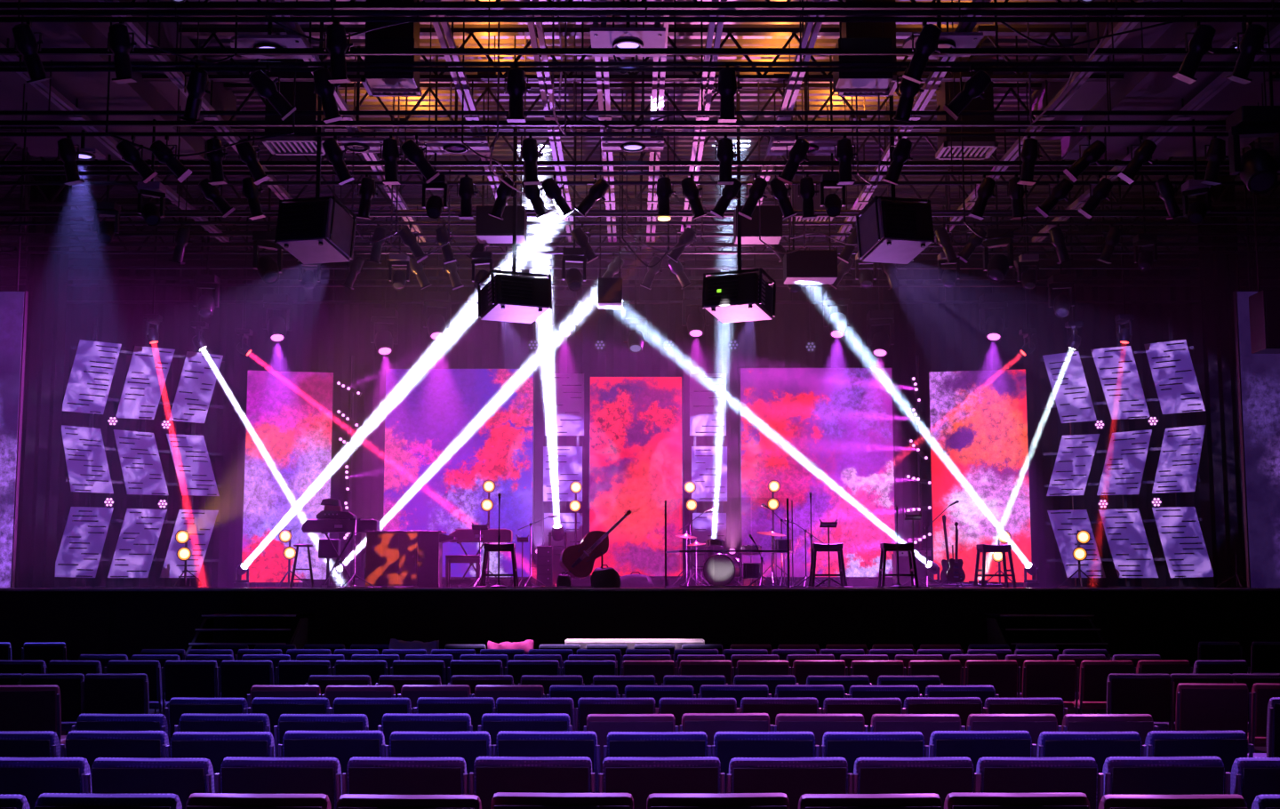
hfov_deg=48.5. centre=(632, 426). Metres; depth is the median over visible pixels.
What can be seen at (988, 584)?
rug
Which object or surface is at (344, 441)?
light
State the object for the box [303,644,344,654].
chair
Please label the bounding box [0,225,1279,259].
joist
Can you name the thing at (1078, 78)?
rail
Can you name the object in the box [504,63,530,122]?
spotlight
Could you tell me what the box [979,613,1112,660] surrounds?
steps
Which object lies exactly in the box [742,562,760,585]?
floor tom
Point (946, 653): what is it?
chair
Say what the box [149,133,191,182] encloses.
spotlight
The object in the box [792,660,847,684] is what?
chair
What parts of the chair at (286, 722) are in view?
frame, panel, backrest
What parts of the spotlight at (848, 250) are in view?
colour frame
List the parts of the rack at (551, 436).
post, post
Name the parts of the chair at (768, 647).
panel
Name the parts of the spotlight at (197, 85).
colour frame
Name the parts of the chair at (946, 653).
backrest, panel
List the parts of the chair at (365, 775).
frame, panel, frame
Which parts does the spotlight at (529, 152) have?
colour frame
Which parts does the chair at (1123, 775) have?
frame, panel, frame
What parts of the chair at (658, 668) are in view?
backrest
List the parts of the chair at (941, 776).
frame, backrest, frame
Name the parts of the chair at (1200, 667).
panel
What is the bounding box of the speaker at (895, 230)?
[856,94,934,263]
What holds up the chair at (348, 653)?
on the floor
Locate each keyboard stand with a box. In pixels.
[320,532,358,587]
[456,542,487,587]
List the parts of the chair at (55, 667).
panel, backrest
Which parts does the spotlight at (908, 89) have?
colour frame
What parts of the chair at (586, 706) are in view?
frame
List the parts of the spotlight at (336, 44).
colour frame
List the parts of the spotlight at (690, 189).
colour frame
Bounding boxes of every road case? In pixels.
[552,554,569,583]
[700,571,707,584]
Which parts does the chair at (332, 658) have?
backrest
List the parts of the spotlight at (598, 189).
colour frame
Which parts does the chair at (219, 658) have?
panel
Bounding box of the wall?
[0,254,1279,290]
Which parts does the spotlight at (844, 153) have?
colour frame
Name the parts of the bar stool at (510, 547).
leg, leg, seat, leg, leg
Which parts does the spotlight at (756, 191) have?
colour frame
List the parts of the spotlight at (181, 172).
colour frame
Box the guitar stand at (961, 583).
[938,544,963,586]
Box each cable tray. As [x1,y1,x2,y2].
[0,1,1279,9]
[0,48,1279,55]
[0,120,1225,126]
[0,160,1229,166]
[0,213,1279,216]
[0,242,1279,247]
[0,276,1279,279]
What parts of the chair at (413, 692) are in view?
panel, backrest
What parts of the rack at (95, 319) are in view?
post, post, post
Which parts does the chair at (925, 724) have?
frame, backrest, panel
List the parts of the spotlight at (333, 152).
colour frame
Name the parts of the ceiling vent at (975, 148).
blade, blade, blade, frame, blade, blade, blade, blade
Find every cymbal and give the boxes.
[672,530,700,585]
[681,538,710,585]
[757,528,786,585]
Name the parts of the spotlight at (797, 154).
colour frame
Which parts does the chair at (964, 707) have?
backrest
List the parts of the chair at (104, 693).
frame, frame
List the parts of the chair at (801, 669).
frame, backrest, frame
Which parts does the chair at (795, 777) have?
frame, backrest, frame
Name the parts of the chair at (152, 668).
panel, backrest, seat, frame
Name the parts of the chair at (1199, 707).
frame, panel, frame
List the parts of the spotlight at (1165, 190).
colour frame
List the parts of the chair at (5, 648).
panel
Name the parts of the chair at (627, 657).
panel, backrest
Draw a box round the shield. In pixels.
[664,497,793,587]
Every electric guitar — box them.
[940,514,949,583]
[945,521,965,583]
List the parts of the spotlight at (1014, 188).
colour frame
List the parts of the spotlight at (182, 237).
colour frame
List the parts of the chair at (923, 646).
backrest, panel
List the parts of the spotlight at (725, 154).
colour frame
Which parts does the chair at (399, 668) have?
frame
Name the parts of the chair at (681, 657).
panel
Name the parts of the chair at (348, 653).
panel, backrest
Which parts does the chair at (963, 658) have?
backrest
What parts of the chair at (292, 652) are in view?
panel, backrest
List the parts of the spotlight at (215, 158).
colour frame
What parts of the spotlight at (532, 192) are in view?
colour frame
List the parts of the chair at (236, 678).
frame, frame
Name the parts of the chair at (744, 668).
panel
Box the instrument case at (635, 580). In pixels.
[619,571,655,587]
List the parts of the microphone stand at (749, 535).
leg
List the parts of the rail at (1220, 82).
splice plate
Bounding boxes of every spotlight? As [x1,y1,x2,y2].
[12,17,51,83]
[57,133,84,185]
[107,17,137,83]
[115,133,158,183]
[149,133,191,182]
[168,222,191,263]
[178,63,211,123]
[198,177,235,217]
[204,133,228,184]
[234,133,270,184]
[241,174,265,220]
[248,63,295,120]
[312,63,343,123]
[322,133,354,184]
[324,17,352,83]
[340,251,364,289]
[355,172,378,219]
[367,222,388,263]
[380,133,403,184]
[398,222,428,263]
[400,133,439,183]
[409,256,431,289]
[435,222,455,263]
[442,258,463,289]
[456,172,478,219]
[465,237,493,259]
[488,172,515,220]
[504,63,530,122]
[520,133,543,184]
[521,180,549,219]
[541,172,573,219]
[570,222,598,263]
[574,172,609,217]
[596,251,623,281]
[640,251,663,289]
[655,172,675,221]
[666,222,696,263]
[667,257,692,288]
[680,172,707,220]
[711,177,742,219]
[715,63,742,122]
[715,133,738,184]
[738,172,767,219]
[768,172,797,220]
[768,243,785,262]
[777,133,809,185]
[798,172,818,219]
[829,257,854,288]
[834,133,857,184]
[837,222,857,263]
[881,262,902,289]
[882,133,912,184]
[891,63,924,122]
[902,17,941,83]
[934,222,959,263]
[943,63,991,120]
[956,222,986,263]
[968,172,996,220]
[1007,172,1028,219]
[1013,251,1038,285]
[1016,133,1042,185]
[1035,172,1073,217]
[1048,222,1072,263]
[1063,133,1106,182]
[1077,172,1113,218]
[1096,222,1122,263]
[1117,133,1157,183]
[1155,172,1183,219]
[1172,17,1215,84]
[1200,133,1228,185]
[1225,17,1266,84]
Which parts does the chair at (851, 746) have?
frame, backrest, panel, frame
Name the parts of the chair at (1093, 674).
frame, seat, backrest, panel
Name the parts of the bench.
leg, leg, seat, leg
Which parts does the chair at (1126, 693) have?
frame, panel, seat, frame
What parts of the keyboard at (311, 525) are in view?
name plate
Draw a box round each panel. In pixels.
[0,0,236,159]
[55,506,113,577]
[61,424,113,493]
[62,339,121,414]
[107,508,167,577]
[113,429,168,495]
[115,345,175,419]
[160,509,218,577]
[166,433,219,495]
[168,351,223,423]
[543,446,582,501]
[544,373,583,435]
[544,512,582,546]
[689,373,726,435]
[691,446,727,501]
[692,512,726,568]
[1031,0,1279,159]
[1042,351,1096,423]
[1046,433,1099,495]
[1047,509,1105,577]
[1090,345,1150,419]
[1096,429,1151,495]
[1098,508,1158,577]
[1144,339,1205,414]
[1152,424,1205,493]
[1152,506,1213,577]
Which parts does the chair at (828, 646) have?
backrest, panel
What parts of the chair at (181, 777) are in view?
frame, panel, backrest, frame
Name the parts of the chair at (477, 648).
panel, backrest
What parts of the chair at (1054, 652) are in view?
backrest, panel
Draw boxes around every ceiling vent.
[261,59,325,155]
[360,0,421,96]
[787,155,833,221]
[838,0,900,96]
[935,72,998,159]
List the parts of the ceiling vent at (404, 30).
frame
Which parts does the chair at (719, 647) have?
panel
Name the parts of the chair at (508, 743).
frame, panel, frame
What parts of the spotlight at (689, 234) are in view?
colour frame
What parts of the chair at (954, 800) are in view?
panel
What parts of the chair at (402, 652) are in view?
panel, backrest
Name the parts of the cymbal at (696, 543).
plate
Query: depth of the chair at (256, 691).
10.11 m
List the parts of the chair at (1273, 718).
seat, frame, backrest, panel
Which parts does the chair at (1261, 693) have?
frame, seat, backrest, panel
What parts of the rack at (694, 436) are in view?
post, post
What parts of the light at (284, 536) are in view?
leg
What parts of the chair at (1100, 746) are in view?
frame, backrest, frame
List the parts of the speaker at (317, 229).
hanging frame, stem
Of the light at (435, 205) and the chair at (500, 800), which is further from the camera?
the light at (435, 205)
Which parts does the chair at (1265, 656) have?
frame, seat, panel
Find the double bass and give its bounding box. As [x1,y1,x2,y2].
[560,509,631,586]
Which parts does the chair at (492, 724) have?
panel, backrest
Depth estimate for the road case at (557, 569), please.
26.72 m
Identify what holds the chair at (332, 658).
on the floor
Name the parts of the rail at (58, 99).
splice plate, splice plate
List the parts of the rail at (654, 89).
splice plate, splice plate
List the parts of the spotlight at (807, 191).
colour frame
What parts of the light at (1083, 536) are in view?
leg, leg, leg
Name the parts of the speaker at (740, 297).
stem, hanging frame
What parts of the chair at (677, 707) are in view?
backrest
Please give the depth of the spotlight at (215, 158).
17.72 m
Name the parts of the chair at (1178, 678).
frame, panel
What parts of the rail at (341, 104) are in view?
splice plate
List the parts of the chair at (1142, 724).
frame, backrest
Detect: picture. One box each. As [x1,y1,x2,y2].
[0,291,24,587]
[1237,291,1279,587]
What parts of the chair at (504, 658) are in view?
backrest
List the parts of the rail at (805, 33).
splice plate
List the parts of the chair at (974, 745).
frame, backrest, frame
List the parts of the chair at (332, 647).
panel, backrest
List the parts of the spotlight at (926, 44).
colour frame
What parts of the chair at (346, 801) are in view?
panel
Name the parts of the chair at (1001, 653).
backrest, panel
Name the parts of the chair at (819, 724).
backrest, frame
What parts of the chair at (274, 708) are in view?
backrest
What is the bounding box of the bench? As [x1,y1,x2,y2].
[445,554,480,587]
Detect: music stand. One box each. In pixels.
[468,521,494,587]
[511,534,537,586]
[815,519,845,587]
[903,512,928,586]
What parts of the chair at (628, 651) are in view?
panel, backrest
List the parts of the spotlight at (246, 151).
colour frame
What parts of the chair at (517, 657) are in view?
panel, backrest, frame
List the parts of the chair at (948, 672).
frame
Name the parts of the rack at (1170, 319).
post, post, post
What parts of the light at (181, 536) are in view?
leg, leg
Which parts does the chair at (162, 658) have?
panel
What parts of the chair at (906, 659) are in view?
backrest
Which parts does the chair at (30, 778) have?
panel, frame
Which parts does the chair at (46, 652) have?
backrest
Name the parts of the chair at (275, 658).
backrest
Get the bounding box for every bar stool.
[289,544,314,587]
[480,543,518,586]
[808,543,847,586]
[877,542,919,587]
[973,544,1016,587]
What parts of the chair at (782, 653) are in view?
backrest, panel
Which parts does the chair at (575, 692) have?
panel, backrest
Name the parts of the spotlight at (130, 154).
colour frame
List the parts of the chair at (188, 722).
frame, panel, frame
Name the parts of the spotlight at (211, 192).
colour frame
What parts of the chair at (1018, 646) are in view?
panel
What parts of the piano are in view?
panel, lid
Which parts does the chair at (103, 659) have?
backrest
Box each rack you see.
[64,317,224,587]
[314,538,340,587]
[536,545,552,586]
[550,384,581,579]
[691,384,722,579]
[1040,317,1201,587]
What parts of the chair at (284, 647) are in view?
panel, backrest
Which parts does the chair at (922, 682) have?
backrest, panel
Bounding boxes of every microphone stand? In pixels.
[341,518,374,587]
[489,493,506,587]
[518,514,559,586]
[677,506,715,585]
[748,534,777,585]
[761,503,796,585]
[784,519,824,586]
[795,492,827,586]
[889,506,906,587]
[912,499,959,586]
[1216,553,1247,587]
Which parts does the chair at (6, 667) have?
panel, backrest, frame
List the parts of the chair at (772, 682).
backrest, panel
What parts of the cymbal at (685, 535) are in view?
plate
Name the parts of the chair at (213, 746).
frame, backrest, frame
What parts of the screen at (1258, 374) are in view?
frame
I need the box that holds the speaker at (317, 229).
[274,22,356,263]
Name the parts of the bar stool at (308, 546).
leg, seat, leg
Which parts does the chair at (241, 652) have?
panel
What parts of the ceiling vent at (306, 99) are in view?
blade, blade, blade, blade, frame, blade, blade, blade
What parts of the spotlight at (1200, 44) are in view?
colour frame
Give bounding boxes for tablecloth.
[564,638,704,648]
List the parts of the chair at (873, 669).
backrest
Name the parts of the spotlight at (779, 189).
colour frame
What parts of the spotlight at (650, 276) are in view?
colour frame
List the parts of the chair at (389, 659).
backrest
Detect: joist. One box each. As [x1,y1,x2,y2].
[0,27,1279,81]
[0,82,1226,131]
[0,131,1253,171]
[0,166,1279,206]
[0,198,1279,232]
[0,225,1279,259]
[80,0,1184,16]
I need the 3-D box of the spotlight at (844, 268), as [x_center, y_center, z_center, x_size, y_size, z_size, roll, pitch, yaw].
[3.519,-2.648,24.149,0.470,0.631,0.225,-1,-6,12]
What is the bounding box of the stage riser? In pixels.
[302,579,948,587]
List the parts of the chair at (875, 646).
backrest, panel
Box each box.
[364,0,420,92]
[475,96,527,243]
[597,117,622,309]
[733,96,782,244]
[783,104,837,284]
[832,0,893,92]
[1248,142,1279,353]
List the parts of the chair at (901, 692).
backrest, panel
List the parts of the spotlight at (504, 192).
colour frame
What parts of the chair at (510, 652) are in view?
panel, backrest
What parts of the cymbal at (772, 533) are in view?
plate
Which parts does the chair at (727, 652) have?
backrest, panel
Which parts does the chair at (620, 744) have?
frame, panel, frame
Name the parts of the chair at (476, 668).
frame, panel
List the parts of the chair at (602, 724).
frame, backrest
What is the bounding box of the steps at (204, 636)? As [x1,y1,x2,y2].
[185,613,314,655]
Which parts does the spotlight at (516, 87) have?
colour frame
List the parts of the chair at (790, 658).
backrest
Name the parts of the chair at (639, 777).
frame, backrest, frame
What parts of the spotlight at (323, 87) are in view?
colour frame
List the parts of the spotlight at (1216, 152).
colour frame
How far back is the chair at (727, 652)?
15.72 m
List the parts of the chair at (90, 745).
frame, backrest, frame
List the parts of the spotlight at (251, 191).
colour frame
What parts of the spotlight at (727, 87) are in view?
colour frame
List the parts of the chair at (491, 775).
frame, backrest, frame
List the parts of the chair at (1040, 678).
frame, panel, seat, frame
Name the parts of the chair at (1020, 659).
panel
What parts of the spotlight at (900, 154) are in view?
colour frame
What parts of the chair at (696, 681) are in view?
backrest, panel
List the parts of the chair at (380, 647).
backrest, panel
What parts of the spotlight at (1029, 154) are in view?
colour frame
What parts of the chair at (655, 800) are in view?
panel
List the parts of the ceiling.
roof panel, roof panel, roof panel, roof panel, roof panel, roof panel, roof panel, roof panel, roof panel, roof panel, roof panel, roof panel, roof panel, roof panel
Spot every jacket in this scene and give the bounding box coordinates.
[388,638,439,654]
[487,639,533,654]
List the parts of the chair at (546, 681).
backrest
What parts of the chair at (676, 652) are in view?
panel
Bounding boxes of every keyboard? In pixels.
[301,519,380,532]
[448,528,512,542]
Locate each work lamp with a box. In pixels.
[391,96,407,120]
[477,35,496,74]
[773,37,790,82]
[848,96,866,120]
[976,22,998,35]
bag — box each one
[556,572,571,586]
[591,564,620,587]
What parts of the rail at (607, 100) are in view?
splice plate, splice plate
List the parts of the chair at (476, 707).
panel, backrest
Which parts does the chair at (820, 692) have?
backrest, panel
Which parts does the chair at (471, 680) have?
panel, backrest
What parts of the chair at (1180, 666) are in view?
panel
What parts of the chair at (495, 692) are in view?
panel, backrest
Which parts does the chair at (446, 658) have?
backrest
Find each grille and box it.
[367,39,411,75]
[477,207,522,233]
[599,279,620,301]
[741,207,780,234]
[788,251,835,275]
[840,39,890,75]
[898,557,931,583]
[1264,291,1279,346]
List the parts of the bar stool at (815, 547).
leg, leg, seat, leg, leg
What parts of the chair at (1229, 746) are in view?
frame, backrest, frame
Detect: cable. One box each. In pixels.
[105,0,297,156]
[145,0,238,63]
[265,0,419,40]
[342,585,418,587]
[351,55,399,242]
[390,81,451,258]
[461,0,515,182]
[472,586,533,587]
[489,22,526,193]
[533,586,593,587]
[552,0,567,135]
[557,0,575,132]
[581,0,703,129]
[612,0,637,73]
[621,89,669,267]
[625,89,703,251]
[757,81,805,254]
[788,96,888,245]
[791,586,877,587]
[855,92,880,185]
[877,586,941,587]
[939,585,983,587]
[959,35,1023,239]
[993,0,1183,47]
[1025,0,1073,124]
[1086,0,1108,58]
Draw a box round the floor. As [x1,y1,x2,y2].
[61,708,1266,757]
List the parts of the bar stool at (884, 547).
leg, leg, seat, leg, leg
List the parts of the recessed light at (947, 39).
stem, plate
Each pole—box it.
[338,355,358,579]
[915,355,922,548]
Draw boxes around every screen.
[0,148,28,587]
[240,369,334,586]
[382,368,534,579]
[588,376,683,579]
[739,367,895,579]
[928,368,1032,585]
[1232,147,1279,587]
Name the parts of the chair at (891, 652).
backrest, panel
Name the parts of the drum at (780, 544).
leg, leg, leg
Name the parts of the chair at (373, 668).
backrest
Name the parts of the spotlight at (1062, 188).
colour frame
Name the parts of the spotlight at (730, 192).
colour frame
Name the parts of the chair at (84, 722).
panel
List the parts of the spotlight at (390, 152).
colour frame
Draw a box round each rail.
[0,38,229,241]
[97,0,295,202]
[268,0,426,241]
[424,0,508,205]
[523,0,573,241]
[591,0,616,241]
[646,0,670,241]
[680,0,727,231]
[755,0,829,205]
[833,0,991,241]
[934,0,1158,241]
[1032,23,1279,241]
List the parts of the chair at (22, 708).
panel, frame, seat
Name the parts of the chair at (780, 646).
panel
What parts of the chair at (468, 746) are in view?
frame, backrest, frame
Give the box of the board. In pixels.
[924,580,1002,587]
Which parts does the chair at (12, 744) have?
panel, frame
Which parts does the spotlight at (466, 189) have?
colour frame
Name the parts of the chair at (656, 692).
backrest, panel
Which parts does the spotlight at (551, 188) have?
colour frame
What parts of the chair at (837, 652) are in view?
backrest, panel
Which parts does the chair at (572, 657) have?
panel, backrest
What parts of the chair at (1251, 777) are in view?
frame, panel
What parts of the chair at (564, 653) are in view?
backrest, panel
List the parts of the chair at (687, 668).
frame, frame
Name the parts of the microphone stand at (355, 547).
leg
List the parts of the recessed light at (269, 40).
stem, plate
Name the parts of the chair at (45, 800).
panel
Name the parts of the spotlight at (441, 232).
colour frame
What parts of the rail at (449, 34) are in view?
splice plate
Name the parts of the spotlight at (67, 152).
colour frame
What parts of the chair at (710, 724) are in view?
frame, backrest, panel, frame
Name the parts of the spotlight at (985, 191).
colour frame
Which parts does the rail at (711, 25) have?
splice plate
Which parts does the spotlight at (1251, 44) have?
colour frame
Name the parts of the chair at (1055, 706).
backrest, panel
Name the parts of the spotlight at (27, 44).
colour frame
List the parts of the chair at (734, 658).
backrest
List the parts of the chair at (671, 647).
backrest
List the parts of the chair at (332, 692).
backrest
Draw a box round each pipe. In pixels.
[0,0,1266,115]
[0,0,1279,15]
[0,0,1279,22]
[0,0,1279,66]
[0,0,1279,71]
[0,22,1263,135]
[0,55,1279,175]
[0,72,1279,184]
[0,101,1279,213]
[0,117,1279,224]
[0,136,1279,236]
[0,154,1279,254]
[0,176,1279,269]
[0,196,1279,287]
[66,218,1252,303]
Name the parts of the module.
lid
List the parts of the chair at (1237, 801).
panel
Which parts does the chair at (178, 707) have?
frame, panel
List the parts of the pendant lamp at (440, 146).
plate, stem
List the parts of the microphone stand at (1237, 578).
leg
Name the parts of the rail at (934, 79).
splice plate, splice plate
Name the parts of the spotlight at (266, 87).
colour frame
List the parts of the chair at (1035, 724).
backrest, frame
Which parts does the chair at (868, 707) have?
backrest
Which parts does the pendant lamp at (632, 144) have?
stem, plate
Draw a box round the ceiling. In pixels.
[0,0,1279,250]
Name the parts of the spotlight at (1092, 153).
colour frame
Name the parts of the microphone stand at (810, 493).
leg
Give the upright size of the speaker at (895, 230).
3.209 m
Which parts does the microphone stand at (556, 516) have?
leg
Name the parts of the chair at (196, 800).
panel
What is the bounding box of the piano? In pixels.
[364,530,456,587]
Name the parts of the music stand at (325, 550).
post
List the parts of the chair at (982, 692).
backrest, panel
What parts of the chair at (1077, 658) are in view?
backrest, panel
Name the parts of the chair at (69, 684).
panel, seat, frame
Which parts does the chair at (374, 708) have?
backrest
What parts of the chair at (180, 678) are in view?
frame, panel, frame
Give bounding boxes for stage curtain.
[14,175,71,587]
[1196,175,1247,587]
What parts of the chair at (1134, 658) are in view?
backrest, panel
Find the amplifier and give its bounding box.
[893,548,933,585]
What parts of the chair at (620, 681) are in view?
backrest, panel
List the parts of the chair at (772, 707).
backrest, panel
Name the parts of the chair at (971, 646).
panel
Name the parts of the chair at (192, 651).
panel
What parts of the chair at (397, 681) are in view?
panel, backrest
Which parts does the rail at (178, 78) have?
splice plate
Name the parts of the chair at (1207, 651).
frame, frame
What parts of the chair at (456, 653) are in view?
panel, backrest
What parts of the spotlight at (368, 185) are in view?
colour frame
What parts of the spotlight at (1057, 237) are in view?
colour frame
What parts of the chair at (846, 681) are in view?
backrest, panel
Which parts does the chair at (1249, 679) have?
panel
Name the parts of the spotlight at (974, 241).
colour frame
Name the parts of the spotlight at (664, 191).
colour frame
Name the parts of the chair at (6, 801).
panel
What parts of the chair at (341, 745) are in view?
frame, backrest, frame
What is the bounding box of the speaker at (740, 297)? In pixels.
[702,72,775,323]
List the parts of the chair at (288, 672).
frame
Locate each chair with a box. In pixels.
[0,642,11,660]
[0,660,67,735]
[0,673,22,685]
[0,684,66,748]
[0,731,60,757]
[0,757,91,808]
[0,794,30,808]
[17,673,84,730]
[21,642,66,673]
[34,792,182,808]
[45,660,102,731]
[60,730,168,793]
[72,713,168,738]
[79,654,127,673]
[80,673,149,713]
[85,757,214,808]
[104,660,169,713]
[130,654,180,699]
[140,648,185,713]
[161,660,218,714]
[164,697,247,747]
[165,731,274,792]
[174,713,270,732]
[185,648,233,655]
[185,654,234,697]
[185,792,331,808]
[207,644,248,660]
[214,756,342,808]
[217,660,274,701]
[235,648,282,660]
[241,654,290,685]
[247,685,320,713]
[248,696,330,736]
[254,644,295,654]
[273,713,368,757]
[275,660,331,685]
[278,730,385,793]
[286,648,331,660]
[296,654,344,675]
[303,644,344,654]
[304,674,371,697]
[321,685,396,713]
[329,697,412,730]
[332,660,387,685]
[333,648,378,660]
[336,793,481,808]
[341,756,468,794]
[350,644,389,654]
[351,654,399,674]
[376,674,441,697]
[377,712,472,744]
[382,648,426,660]
[384,731,493,794]
[390,660,446,684]
[398,684,471,713]
[404,654,453,684]
[413,696,496,731]
[431,648,475,660]
[444,644,486,654]
[448,660,503,683]
[448,674,514,694]
[459,654,508,674]
[469,756,595,808]
[472,684,545,707]
[478,713,572,744]
[480,648,524,660]
[491,792,633,808]
[492,697,575,731]
[493,730,600,792]
[504,660,560,685]
[513,654,563,675]
[518,675,584,697]
[528,648,573,662]
[538,644,580,654]
[546,685,620,707]
[561,660,617,685]
[568,654,617,667]
[575,697,656,731]
[576,648,622,675]
[583,713,678,773]
[586,644,627,660]
[591,675,657,697]
[598,756,725,808]
[602,731,711,761]
[620,660,676,685]
[621,654,671,667]
[622,685,695,707]
[625,648,671,660]
[633,644,675,660]
[646,792,789,808]
[656,697,739,731]
[661,675,727,697]
[672,648,718,666]
[675,654,725,675]
[678,660,734,684]
[679,712,773,744]
[681,644,723,654]
[697,684,771,707]
[711,731,819,792]
[723,648,767,660]
[726,757,853,808]
[729,644,772,654]
[730,654,779,676]
[731,675,799,697]
[735,660,791,675]
[738,697,821,725]
[771,648,816,660]
[773,713,868,757]
[774,684,847,713]
[777,644,820,654]
[786,654,834,675]
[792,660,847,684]
[798,792,942,808]
[805,675,871,694]
[819,648,864,660]
[820,731,928,773]
[822,697,905,731]
[825,644,869,654]
[840,654,888,675]
[848,685,922,707]
[850,660,905,685]
[852,756,978,808]
[868,648,913,660]
[869,713,965,745]
[872,644,915,654]
[877,675,943,696]
[894,654,943,675]
[903,696,984,730]
[908,660,963,685]
[916,648,961,660]
[919,644,963,654]
[924,685,998,707]
[928,730,1036,792]
[944,792,1089,808]
[949,654,998,685]
[964,660,1020,697]
[966,713,1062,757]
[967,648,1011,660]
[968,644,1011,650]
[976,756,1103,808]
[984,697,1067,725]
[1004,654,1053,697]
[1014,648,1059,660]
[1015,644,1056,649]
[1021,660,1079,713]
[1036,731,1146,808]
[1056,654,1106,713]
[1061,713,1158,756]
[1062,648,1110,711]
[1064,660,1135,713]
[1095,654,1160,713]
[1098,793,1247,808]
[1102,756,1231,795]
[1106,673,1174,730]
[1136,659,1192,675]
[1144,730,1253,794]
[1162,673,1236,730]
[1175,682,1251,751]
[1192,659,1250,673]
[1197,641,1242,660]
[1230,757,1279,808]
[1231,673,1279,730]
[1247,641,1279,673]
[1247,682,1279,752]
[1247,696,1279,757]
[1251,794,1279,808]
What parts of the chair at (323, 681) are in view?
panel, backrest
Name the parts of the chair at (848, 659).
backrest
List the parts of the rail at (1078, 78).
splice plate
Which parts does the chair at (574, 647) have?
panel, backrest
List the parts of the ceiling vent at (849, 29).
frame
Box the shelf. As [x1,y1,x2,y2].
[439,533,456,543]
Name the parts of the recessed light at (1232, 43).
stem, plate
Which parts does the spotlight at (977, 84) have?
colour frame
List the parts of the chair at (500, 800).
panel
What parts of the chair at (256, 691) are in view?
frame, panel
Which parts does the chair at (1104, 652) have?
backrest, panel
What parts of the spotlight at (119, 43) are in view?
colour frame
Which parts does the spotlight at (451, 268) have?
colour frame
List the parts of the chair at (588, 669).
backrest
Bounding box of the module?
[316,497,356,519]
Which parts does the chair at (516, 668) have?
backrest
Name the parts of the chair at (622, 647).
backrest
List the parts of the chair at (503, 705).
panel, frame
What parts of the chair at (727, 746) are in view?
frame, backrest, frame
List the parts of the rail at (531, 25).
splice plate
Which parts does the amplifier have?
control panel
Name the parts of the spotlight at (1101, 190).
colour frame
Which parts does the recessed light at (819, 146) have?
stem, plate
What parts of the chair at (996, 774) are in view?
frame, frame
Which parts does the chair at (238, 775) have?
frame, frame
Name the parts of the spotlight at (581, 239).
colour frame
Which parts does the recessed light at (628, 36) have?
stem, plate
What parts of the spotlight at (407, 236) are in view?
colour frame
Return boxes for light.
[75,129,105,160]
[93,154,120,243]
[103,496,114,507]
[106,416,118,426]
[136,119,166,226]
[143,176,162,343]
[157,498,167,509]
[160,419,171,430]
[170,0,185,3]
[172,529,207,587]
[190,195,208,351]
[192,175,220,317]
[230,15,313,58]
[232,562,249,587]
[235,208,252,356]
[252,152,283,283]
[262,280,292,342]
[276,529,310,586]
[297,261,320,290]
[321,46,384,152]
[329,566,343,587]
[336,380,361,396]
[336,408,360,428]
[337,436,358,450]
[342,532,351,541]
[344,464,351,491]
[344,500,349,511]
[363,553,366,579]
[369,217,398,355]
[388,144,409,290]
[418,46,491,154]
[422,55,447,218]
[422,217,451,340]
[471,115,493,290]
[480,480,507,586]
[504,200,507,274]
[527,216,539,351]
[531,548,536,579]
[548,523,567,554]
[551,224,577,337]
[561,136,586,291]
[568,480,591,576]
[590,0,665,56]
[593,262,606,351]
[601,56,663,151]
[624,184,647,352]
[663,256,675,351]
[675,480,701,579]
[682,219,709,337]
[704,548,722,562]
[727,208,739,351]
[727,547,739,579]
[752,175,755,272]
[762,480,791,579]
[768,72,842,155]
[786,116,801,293]
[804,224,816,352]
[819,55,845,216]
[823,216,851,338]
[855,144,877,288]
[866,262,895,357]
[891,553,893,579]
[902,0,983,56]
[904,473,930,485]
[904,505,931,512]
[907,438,928,461]
[910,376,920,403]
[910,407,925,432]
[911,531,932,544]
[925,560,940,583]
[937,160,959,288]
[978,216,1008,341]
[982,136,1014,281]
[987,530,1018,586]
[1016,184,1039,290]
[1018,206,1036,356]
[1023,561,1039,587]
[1047,160,1075,317]
[1059,529,1098,587]
[1064,192,1083,350]
[1080,0,1095,3]
[1094,419,1104,430]
[1097,498,1108,509]
[1114,176,1134,343]
[1132,166,1157,271]
[1147,416,1159,426]
[1151,496,1162,507]
[1181,119,1211,224]
[1221,15,1270,47]
[1225,55,1279,193]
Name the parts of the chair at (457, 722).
panel, backrest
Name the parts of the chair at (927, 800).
panel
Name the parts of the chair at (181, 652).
panel, backrest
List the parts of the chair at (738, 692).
backrest, panel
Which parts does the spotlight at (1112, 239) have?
colour frame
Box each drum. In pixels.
[696,552,741,585]
[705,538,725,585]
[736,544,765,585]
[773,538,791,585]
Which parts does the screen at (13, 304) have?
frame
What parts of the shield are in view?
post, hinge rail, rail, hinge rail, rail, hinge rail, rail, hinge rail, rail, post, post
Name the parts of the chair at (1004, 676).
frame, frame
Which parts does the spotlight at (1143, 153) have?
colour frame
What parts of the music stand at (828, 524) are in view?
leg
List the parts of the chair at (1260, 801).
panel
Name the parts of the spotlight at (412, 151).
colour frame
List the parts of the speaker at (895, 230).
stem, hanging frame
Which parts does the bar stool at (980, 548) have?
leg, leg, seat, leg, leg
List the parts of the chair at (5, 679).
panel, backrest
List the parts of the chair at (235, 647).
backrest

